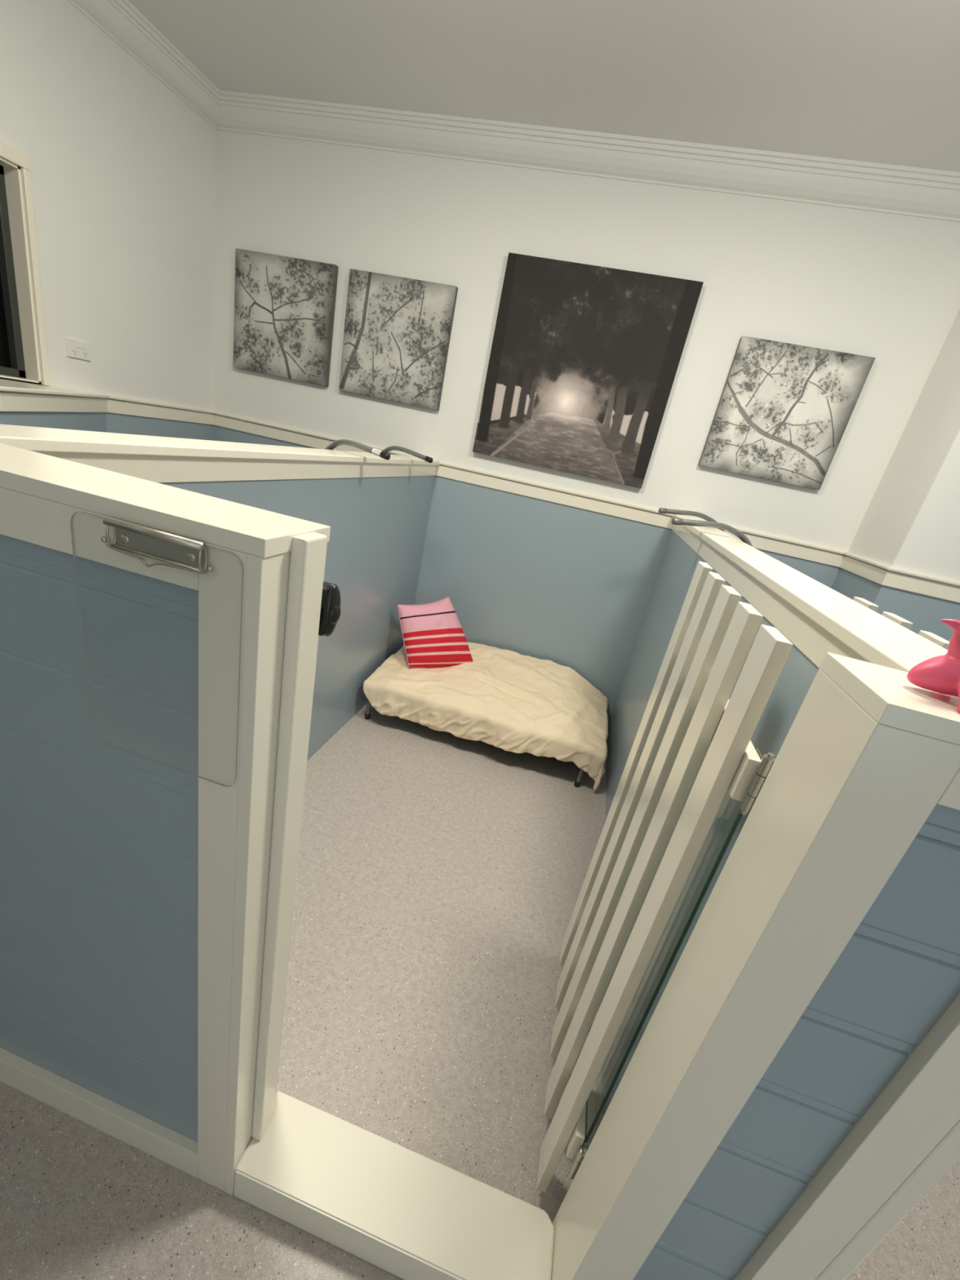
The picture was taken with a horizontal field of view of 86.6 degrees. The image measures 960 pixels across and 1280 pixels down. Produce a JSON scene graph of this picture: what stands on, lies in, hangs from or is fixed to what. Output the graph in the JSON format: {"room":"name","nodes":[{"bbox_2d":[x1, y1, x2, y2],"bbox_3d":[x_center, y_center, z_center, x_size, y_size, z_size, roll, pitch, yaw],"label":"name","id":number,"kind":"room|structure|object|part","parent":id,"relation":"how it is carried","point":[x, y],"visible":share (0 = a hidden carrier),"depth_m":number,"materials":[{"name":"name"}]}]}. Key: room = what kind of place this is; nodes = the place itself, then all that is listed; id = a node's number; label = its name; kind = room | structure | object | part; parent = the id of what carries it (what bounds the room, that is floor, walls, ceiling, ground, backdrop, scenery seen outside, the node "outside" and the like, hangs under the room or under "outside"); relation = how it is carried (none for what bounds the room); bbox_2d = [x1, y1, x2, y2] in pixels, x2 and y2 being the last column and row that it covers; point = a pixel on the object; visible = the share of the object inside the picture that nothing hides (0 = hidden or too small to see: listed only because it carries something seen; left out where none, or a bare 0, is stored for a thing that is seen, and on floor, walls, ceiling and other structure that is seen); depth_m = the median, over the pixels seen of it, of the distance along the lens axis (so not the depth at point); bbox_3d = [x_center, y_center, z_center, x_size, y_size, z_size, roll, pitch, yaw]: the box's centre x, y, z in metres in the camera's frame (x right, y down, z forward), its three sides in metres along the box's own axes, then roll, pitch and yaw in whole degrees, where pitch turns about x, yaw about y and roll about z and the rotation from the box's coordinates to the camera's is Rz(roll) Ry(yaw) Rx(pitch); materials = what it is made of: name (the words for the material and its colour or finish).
{"room":"dog boarding kennel","nodes":[
{"label":"dog boarding kennel","id":0,"kind":"room"},
{"bbox_2d":[0,412,106,432],"bbox_3d":[-1.748,-0.251,1.756,0.400,1.188,1.447,15,21,9],"label":"wall","id":1,"kind":"structure","parent":0,"point":[86,421],"depth_m":1.91,"materials":[{"name":"blue paint"}]},
{"bbox_2d":[0,378,100,394],"bbox_3d":[-1.631,-0.800,1.544,0.400,0.011,1.447,15,21,9],"label":"trim","id":2,"kind":"structure","parent":1,"relation":"on","point":[2,382],"depth_m":1.85,"materials":[{"name":"white wood"}]},
{"bbox_2d":[0,385,413,456],"bbox_3d":[-1.167,-0.765,1.799,1.223,0.074,2.113,15,21,9],"label":"trim","id":3,"kind":"structure","parent":1,"relation":"attached to","point":[12,399],"depth_m":2.42,"materials":[{"name":"white wood"}]},
{"bbox_2d":[0,0,216,440],"bbox_3d":[-2.095,-0.660,0.700,0.150,2.545,4.641,15,21,9],"label":"wall","id":4,"kind":"structure","parent":0,"point":[122,171],"depth_m":2.09,"materials":[{"name":"white paint"}]},
{"bbox_2d":[0,139,49,386],"bbox_3d":[-1.834,-1.159,1.316,0.134,0.735,1.253,15,21,9],"label":"window","id":5,"kind":"structure","parent":4,"relation":"in","point":[23,343],"depth_m":1.86,"materials":[{"name":"white wood"}]},
{"bbox_3d":[-1.878,-1.153,1.328,0.006,0.660,1.183,15,21,9],"label":"pane","id":6,"kind":"part","parent":5,"relation":"part of","materials":[{"name":"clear glass"}]},
{"bbox_3d":[-1.872,-1.147,1.325,0.055,0.672,1.197,15,21,9],"label":"frame","id":7,"kind":"part","parent":5,"relation":"part of","materials":[{"name":"grey wood"}]},
{"bbox_2d":[66,337,91,360],"bbox_3d":[-1.639,-1.188,2.085,0.012,0.068,0.098,15,21,9],"label":"power outlet","id":8,"kind":"object","parent":4,"relation":"attached to","point":[76,348],"visible":1,"depth_m":2.08,"materials":[{"name":"white plastic"}]},
{"bbox_2d":[0,703,959,1279],"bbox_3d":[0.127,1.227,0.788,5.350,0.100,4.891,15,21,9],"label":"floor","id":9,"kind":"structure","parent":0,"point":[441,876],"depth_m":1.23,"materials":[{"name":"carpet"}]},
{"bbox_2d":[0,424,439,760],"bbox_3d":[-0.631,-0.071,1.892,0.133,1.200,2.113,15,21,9],"label":"divider","id":10,"kind":"object","parent":9,"relation":"on","point":[375,508],"visible":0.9,"depth_m":1.90,"materials":[{"name":"blue paint"}]},
{"bbox_3d":[-0.636,-0.048,1.901,0.094,1.150,2.113,15,21,9],"label":"panel","id":11,"kind":"part","parent":10,"relation":"part of","materials":[{"name":"blue paint"}]},
{"bbox_2d":[324,439,432,462],"bbox_3d":[-0.522,-0.231,2.300,0.350,1.245,0.652,15,21,9],"label":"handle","id":12,"kind":"object","parent":10,"relation":"attached to","point":[384,454],"visible":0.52,"depth_m":1.84,"materials":[{"name":"grey metal"}]},
{"bbox_3d":[-0.484,-0.658,1.853,0.338,0.131,0.026,21,22,23],"label":"leg","id":13,"kind":"part","parent":12,"relation":"part of","materials":[{"name":"grey metal"}]},
{"bbox_3d":[-0.371,-0.801,2.288,0.347,0.129,0.026,22,23,25],"label":"leg","id":14,"kind":"part","parent":12,"relation":"part of","materials":[{"name":"grey metal"}]},
{"bbox_2d":[234,1091,554,1279],"bbox_3d":[-0.154,1.016,0.916,0.562,0.085,0.126,15,21,9],"label":"threshold","id":15,"kind":"object","parent":9,"relation":"on","point":[409,1215],"visible":0.98,"depth_m":0.89,"materials":[{"name":"white wood"}]},
{"bbox_2d":[364,699,583,787],"bbox_3d":[0.037,0.343,2.611,1.074,0.197,0.608,15,21,9],"label":"dog bed","id":16,"kind":"object","parent":9,"relation":"on","point":[367,714],"visible":0.11,"depth_m":2.29,"materials":[{"name":"cream cloth"},{"name":"dark metal"}]},
{"bbox_3d":[-0.482,0.303,2.429,0.115,0.174,0.019,15,21,9],"label":"leg","id":17,"kind":"part","parent":16,"relation":"part of","materials":[{"name":"grey metal"}]},
{"bbox_2d":[363,641,608,791],"bbox_3d":[0.077,0.294,2.576,1.171,0.297,0.673,15,21,9],"label":"sheet","id":18,"kind":"object","parent":16,"relation":"on","point":[509,700],"visible":0.88,"depth_m":2.37,"materials":[{"name":"beige fabric"}]},
{"bbox_2d":[397,596,473,667],"bbox_3d":[-0.220,-0.036,2.616,0.403,0.317,0.233,-3,25,-34],"label":"cushion","id":19,"kind":"object","parent":18,"relation":"on","point":[433,636],"visible":0.94,"depth_m":2.54,"materials":[{"name":"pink fabric"}]},
{"bbox_3d":[0.405,0.554,2.271,0.125,0.174,0.019,15,21,9],"label":"leg","id":20,"kind":"part","parent":16,"relation":"part of","materials":[{"name":"grey metal"}]},
{"bbox_2d":[0,443,959,1279],"bbox_3d":[-0.820,0.291,0.846,2.735,1.200,0.129,15,21,9],"label":"wall","id":21,"kind":"structure","parent":9,"relation":"on","point":[147,906],"depth_m":0.61,"materials":[{"name":"blue paint"}]},
{"bbox_3d":[-1.363,0.686,1.115,1.826,0.076,0.126,15,21,9],"label":"rail","id":22,"kind":"part","parent":21,"relation":"part of","materials":[{"name":"white wood"}]},
{"bbox_3d":[-1.252,0.174,0.911,1.830,1.060,0.085,15,21,9],"label":"panel","id":23,"kind":"part","parent":21,"relation":"part of","materials":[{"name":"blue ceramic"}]},
{"bbox_3d":[-1.144,-0.335,0.721,1.826,0.054,0.126,15,21,9],"label":"rail","id":24,"kind":"part","parent":21,"relation":"part of","materials":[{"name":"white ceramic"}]},
{"bbox_2d":[70,511,244,786],"bbox_3d":[-0.359,0.019,0.561,0.206,0.288,0.013,15,21,9],"label":"clipboard","id":25,"kind":"object","parent":21,"relation":"attached to","point":[184,553],"visible":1,"depth_m":0.52,"materials":[{"name":"clear plastic"}]},
{"bbox_3d":[-0.323,0.438,0.768,0.018,1.181,0.126,15,21,9],"label":"post","id":26,"kind":"part","parent":21,"relation":"part of","materials":[{"name":"white wood"}]},
{"bbox_2d":[536,561,792,1192],"bbox_3d":[0.299,0.451,1.005,0.042,1.145,0.576,15,21,9],"label":"gate","id":27,"kind":"object","parent":21,"relation":"attached to","point":[689,708],"visible":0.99,"depth_m":0.86,"materials":[{"name":"white wood"}]},
{"bbox_3d":[0.232,0.798,1.145,0.016,0.068,0.562,15,21,9],"label":"rail","id":28,"kind":"part","parent":27,"relation":"part of","materials":[{"name":"white wood"}]},
{"bbox_3d":[0.318,0.441,1.000,0.005,0.745,0.548,15,21,9],"label":"glass panel","id":29,"kind":"part","parent":27,"relation":"part of","materials":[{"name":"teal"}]},
{"bbox_3d":[0.385,0.083,0.870,0.016,0.059,0.562,15,21,9],"label":"rail","id":30,"kind":"part","parent":27,"relation":"part of","materials":[{"name":"white ceramic"}]},
{"bbox_3d":[0.346,0.616,0.651,0.126,1.060,0.085,15,21,9],"label":"panel","id":31,"kind":"part","parent":21,"relation":"part of","materials":[{"name":"blue ceramic"}]},
{"bbox_3d":[0.467,0.657,0.640,0.026,1.181,0.126,15,21,9],"label":"post","id":32,"kind":"part","parent":21,"relation":"part of","materials":[{"name":"white wood"}]},
{"bbox_2d":[853,596,949,649],"bbox_3d":[0.583,0.521,0.981,0.042,1.145,0.576,15,21,9],"label":"gate","id":33,"kind":"object","parent":21,"relation":"attached to","point":[931,637],"visible":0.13,"depth_m":0.87,"materials":[{"name":"white wood"}]},
{"bbox_2d":[906,618,959,713],"bbox_3d":[0.446,0.029,0.435,0.123,0.068,0.083,15,21,9],"label":"animal","id":34,"kind":"object","parent":21,"relation":"on","point":[940,674],"visible":1,"depth_m":0.44},
{"bbox_3d":[0.454,0.107,0.462,0.116,0.054,0.126,15,21,9],"label":"rail","id":35,"kind":"part","parent":21,"relation":"part of","materials":[{"name":"white wood"}]},
{"bbox_2d":[602,514,947,1118],"bbox_3d":[0.630,0.278,1.688,0.133,1.200,2.113,15,21,9],"label":"divider","id":36,"kind":"object","parent":9,"relation":"on","point":[818,620],"visible":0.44,"depth_m":1.01,"materials":[{"name":"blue wood"}]},
{"bbox_2d":[658,507,752,546],"bbox_3d":[0.754,0.101,2.155,0.350,1.241,0.686,15,21,9],"label":"handle","id":37,"kind":"object","parent":36,"relation":"on","point":[709,522],"visible":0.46,"depth_m":1.72,"materials":[{"name":"grey metal"}]},
{"bbox_3d":[0.919,-0.473,2.158,0.346,0.127,0.029,9,21,-8],"label":"leg","id":38,"kind":"part","parent":37,"relation":"part of","materials":[{"name":"grey metal"}]},
{"bbox_3d":[0.807,-0.329,1.722,0.356,0.127,0.034,7,21,-12],"label":"leg","id":39,"kind":"part","parent":37,"relation":"part of","materials":[{"name":"grey metal"}]},
{"bbox_3d":[0.625,0.300,1.696,0.094,1.150,2.113,15,21,9],"label":"panel","id":40,"kind":"part","parent":36,"relation":"part of","materials":[{"name":"white wood"}]},
{"bbox_2d":[128,0,959,172],"bbox_3d":[0.645,-1.193,-0.145,5.350,0.100,4.891,15,21,9],"label":"ceiling","id":41,"kind":"structure","parent":0,"point":[871,81],"depth_m":1.70,"materials":[{"name":"white paint"}]},
{"bbox_2d":[213,129,959,720],"bbox_3d":[0.848,-0.660,2.334,5.250,2.545,0.546,15,21,9],"label":"wall","id":42,"kind":"structure","parent":0,"point":[565,585],"depth_m":2.33,"materials":[{"name":"white paint"}]},
{"bbox_2d":[232,248,338,386],"bbox_3d":[-1.002,-1.634,2.599,0.547,0.535,0.028,15,21,9],"label":"picture","id":43,"kind":"object","parent":42,"relation":"attached to","point":[284,306],"visible":1,"depth_m":2.58,"materials":[{"name":"grey"}]},
{"bbox_2d":[338,268,457,410],"bbox_3d":[-0.415,-1.466,2.505,0.541,0.534,0.028,15,21,9],"label":"picture","id":44,"kind":"object","parent":42,"relation":"attached to","point":[397,331],"visible":1,"depth_m":2.49,"materials":[{"name":"grey"}]},
{"bbox_2d":[67,0,959,222],"bbox_3d":[0.644,-1.086,-0.137,5.100,0.102,4.641,15,21,9],"label":"trim","id":45,"kind":"structure","parent":42,"relation":"attached to","point":[911,191],"depth_m":2.06,"materials":[{"name":"white paint"}]},
{"bbox_2d":[435,461,673,528],"bbox_3d":[0.355,-0.732,2.557,1.219,0.074,0.020,15,21,9],"label":"trim","id":46,"kind":"structure","parent":42,"relation":"attached to","point":[472,476],"depth_m":2.55,"materials":[{"name":"white wood"}]},
{"bbox_2d":[472,252,703,488],"bbox_3d":[0.453,-1.226,2.362,0.848,0.847,0.032,15,21,9],"label":"picture","id":47,"kind":"object","parent":42,"relation":"attached to","point":[584,359],"visible":1,"depth_m":2.33,"materials":[{"name":"grey"}]},
{"bbox_2d":[697,335,875,489],"bbox_3d":[1.314,-0.982,2.226,0.526,0.530,0.028,15,21,9],"label":"picture","id":48,"kind":"object","parent":42,"relation":"attached to","point":[784,411],"visible":1,"depth_m":2.21,"materials":[{"name":"grey"}]},
{"bbox_2d":[702,520,959,603],"bbox_3d":[2.155,-0.161,2.075,2.418,0.074,0.416,15,21,9],"label":"trim","id":49,"kind":"structure","parent":42,"relation":"attached to","point":[881,574],"depth_m":2.17,"materials":[{"name":"white wood"}]}
]}

